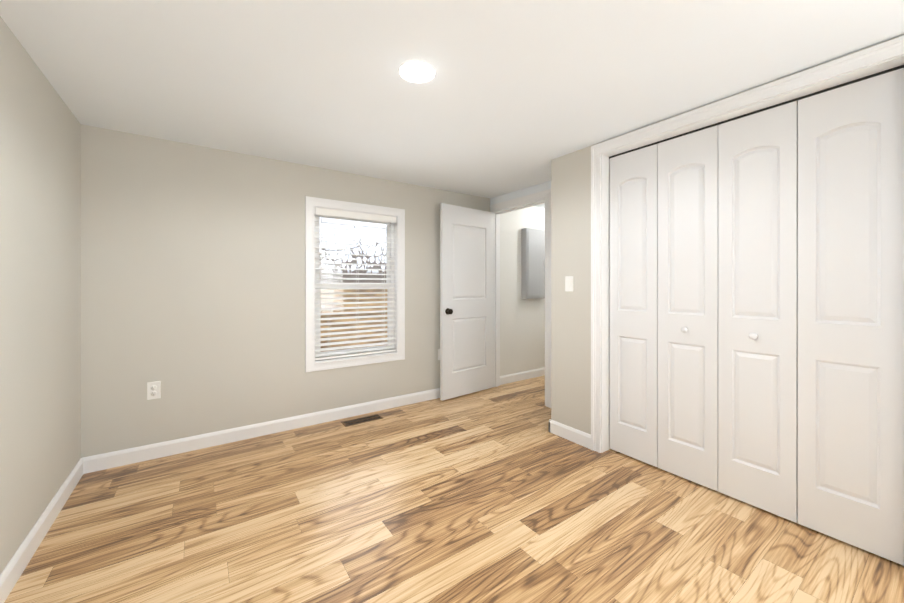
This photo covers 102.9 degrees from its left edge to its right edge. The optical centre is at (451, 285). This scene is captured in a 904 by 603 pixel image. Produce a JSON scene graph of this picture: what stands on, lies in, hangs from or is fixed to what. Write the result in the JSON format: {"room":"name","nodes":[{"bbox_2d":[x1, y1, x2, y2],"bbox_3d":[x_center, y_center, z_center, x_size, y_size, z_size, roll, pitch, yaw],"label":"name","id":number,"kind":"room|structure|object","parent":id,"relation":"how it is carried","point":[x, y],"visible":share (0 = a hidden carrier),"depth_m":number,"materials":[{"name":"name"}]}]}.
{"room":"empty bedroom","nodes":[
{"label":"empty bedroom","id":0,"kind":"room"},
{"bbox_2d":[0,16,80,573],"bbox_3d":[-0.971,0.086,0.244,0.110,2.150,4.960,0,0,-35],"label":"wall","id":1,"kind":"structure","parent":0,"point":[40,290],"depth_m":1.61,"materials":[{"name":"beige paint"}]},
{"bbox_2d":[0,458,82,602],"bbox_3d":[-0.920,1.112,0.280,0.014,0.098,4.740,0,0,-35],"label":"baseboard","id":2,"kind":"structure","parent":1,"relation":"attached to","point":[13,570],"depth_m":1.58,"materials":[{"name":"white wood"}]},
{"bbox_2d":[81,124,544,457],"bbox_3d":[-0.178,0.084,3.757,5.217,2.150,0.110,0,0,-35],"label":"wall","id":3,"kind":"structure","parent":0,"point":[193,279],"depth_m":2.63,"materials":[{"name":"beige paint"}]},
{"bbox_2d":[147,381,160,399],"bbox_3d":[-1.996,0.705,2.413,0.070,0.115,0.009,0,0,-35],"label":"electrical outlet","id":4,"kind":"object","parent":3,"relation":"attached to","point":[153,390],"visible":1,"depth_m":2.41,"materials":[{"name":"white plastic"}]},
{"bbox_2d":[82,388,439,473],"bbox_3d":[-0.917,1.111,3.166,3.327,0.098,0.014,0,0,-35],"label":"baseboard","id":5,"kind":"structure","parent":3,"relation":"attached to","point":[103,461],"depth_m":2.69,"materials":[{"name":"white wood"}]},
{"bbox_2d":[305,196,404,371],"bbox_3d":[-0.862,-0.008,3.265,0.908,1.445,0.140,0,0,-35],"label":"window","id":6,"kind":"structure","parent":3,"relation":"in","point":[392,348],"depth_m":3.23,"materials":[{"name":"white plastic"}]},
{"bbox_2d":[500,367,544,384],"bbox_3d":[1.221,1.110,4.660,1.670,0.098,0.014,0,0,-35],"label":"baseboard","id":7,"kind":"structure","parent":3,"relation":"attached to","point":[519,376],"depth_m":4.38,"materials":[{"name":"white wood"}]},
{"bbox_2d":[521,228,544,298],"bbox_3d":[1.020,-0.263,4.468,0.360,0.856,0.097,0,0,-35],"label":"electrical panel","id":8,"kind":"object","parent":3,"relation":"attached to","point":[532,263],"visible":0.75,"depth_m":4.40,"materials":[{"name":"grey metal"}]},
{"bbox_2d":[0,0,903,207],"bbox_3d":[1.167,-1.050,1.738,5.327,0.120,4.960,0,0,-35],"label":"ceiling","id":9,"kind":"structure","parent":0,"point":[510,96],"depth_m":1.64,"materials":[{"name":"paint"}]},
{"bbox_2d":[399,60,434,82],"bbox_3d":[-0.161,-0.987,1.670,0.168,0.006,0.168,0,0,-35],"label":"recessed light","id":10,"kind":"object","parent":9,"relation":"in","point":[417,71],"visible":1,"depth_m":1.66,"materials":[{"name":"white plastic"}]},
{"bbox_2d":[4,375,903,602],"bbox_3d":[1.167,1.220,1.739,5.327,0.120,4.960,0,0,-35],"label":"floor","id":11,"kind":"structure","parent":0,"point":[501,494],"depth_m":1.71,"materials":[{"name":"brown wood"}]},
{"bbox_2d":[341,414,382,426],"bbox_3d":[-0.769,1.157,3.095,0.335,0.005,0.125,0,0,-35],"label":"floor vent","id":12,"kind":"object","parent":11,"relation":"in","point":[352,422],"visible":1,"depth_m":3.09,"materials":[{"name":"brown metal"}]},
{"bbox_2d":[551,35,903,434],"bbox_3d":[1.833,0.086,1.447,0.110,2.150,3.500,0,0,-35],"label":"wall","id":13,"kind":"structure","parent":0,"point":[570,311],"depth_m":2.69,"materials":[{"name":"beige paint"}]},
{"bbox_2d":[565,276,572,291],"bbox_3d":[0.877,-0.010,2.706,0.014,0.115,0.070,0,0,-35],"label":"light switch","id":14,"kind":"object","parent":13,"relation":"attached to","point":[568,283],"visible":1,"depth_m":2.70,"materials":[{"name":"white plastic"}]},
{"bbox_2d":[549,419,590,448],"bbox_3d":[1.778,1.111,1.418,0.014,0.098,3.514,0,0,-35],"label":"baseboard","id":15,"kind":"structure","parent":13,"relation":"attached to","point":[579,437],"depth_m":2.69,"materials":[{"name":"white wood"}]},
{"bbox_2d":[610,144,657,466],"bbox_3d":[1.214,0.129,2.413,0.033,2.039,0.320,0,0,-35],"label":"bifold closet door","id":16,"kind":"structure","parent":13,"relation":"in","point":[633,304],"depth_m":2.39,"materials":[{"name":"white wood"}]},
{"bbox_2d":[658,125,717,490],"bbox_3d":[1.385,0.129,2.137,0.069,2.039,0.320,0,0,-35],"label":"bifold closet door","id":17,"kind":"structure","parent":13,"relation":"in","point":[687,306],"depth_m":2.13,"materials":[{"name":"white wood"}]},
{"bbox_2d":[591,36,903,452],"bbox_3d":[1.402,0.091,1.951,0.018,2.138,1.453,0,0,-35],"label":"trim","id":18,"kind":"structure","parent":13,"relation":"attached to","point":[881,52],"depth_m":2.15,"materials":[{"name":"white wood"}]},
{"bbox_2d":[601,55,903,452],"bbox_3d":[1.457,0.118,1.990,0.114,2.085,1.347,0,0,-35],"label":"door frame","id":19,"kind":"structure","parent":13,"relation":"attached to","point":[886,66],"depth_m":2.37,"materials":[{"name":"white wood"}]},
{"bbox_2d":[718,101,797,522],"bbox_3d":[1.571,0.129,1.871,0.069,2.039,0.320,0,0,-35],"label":"bifold closet door","id":20,"kind":"structure","parent":13,"relation":"in","point":[758,310],"depth_m":1.86,"materials":[{"name":"white wood"}]},
{"bbox_2d":[798,68,903,565],"bbox_3d":[1.771,0.129,1.616,0.033,2.039,0.320,0,0,-35],"label":"bifold closet door","id":21,"kind":"structure","parent":13,"relation":"in","point":[850,314],"depth_m":1.59,"materials":[{"name":"white wood"}]},
{"bbox_3d":[1.846,0.085,2.213,0.110,2.150,4.740,0,0,-35],"label":"wall","id":22,"kind":"structure","parent":0,"visible":0},
{"bbox_2d":[440,203,494,400],"bbox_3d":[0.198,0.165,3.818,0.757,1.964,0.168,0,0,-35],"label":"bedroom door","id":23,"kind":"structure","parent":22,"relation":"in","point":[467,300],"depth_m":3.79,"materials":[{"name":"white wood"}]},
{"bbox_2d":[490,181,550,407],"bbox_3d":[0.843,0.085,3.648,0.145,2.149,1.237,0,0,-35],"label":"door frame","id":24,"kind":"structure","parent":22,"relation":"attached to","point":[546,194],"depth_m":3.62,"materials":[{"name":"white wood"}]},
{"label":"outside","id":25,"kind":"structure","parent":0,"visible":0},
{"bbox_2d":[320,218,386,351],"bbox_3d":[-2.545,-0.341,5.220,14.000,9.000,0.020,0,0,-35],"label":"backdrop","id":26,"kind":"structure","parent":25,"point":[349,266],"depth_m":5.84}
]}

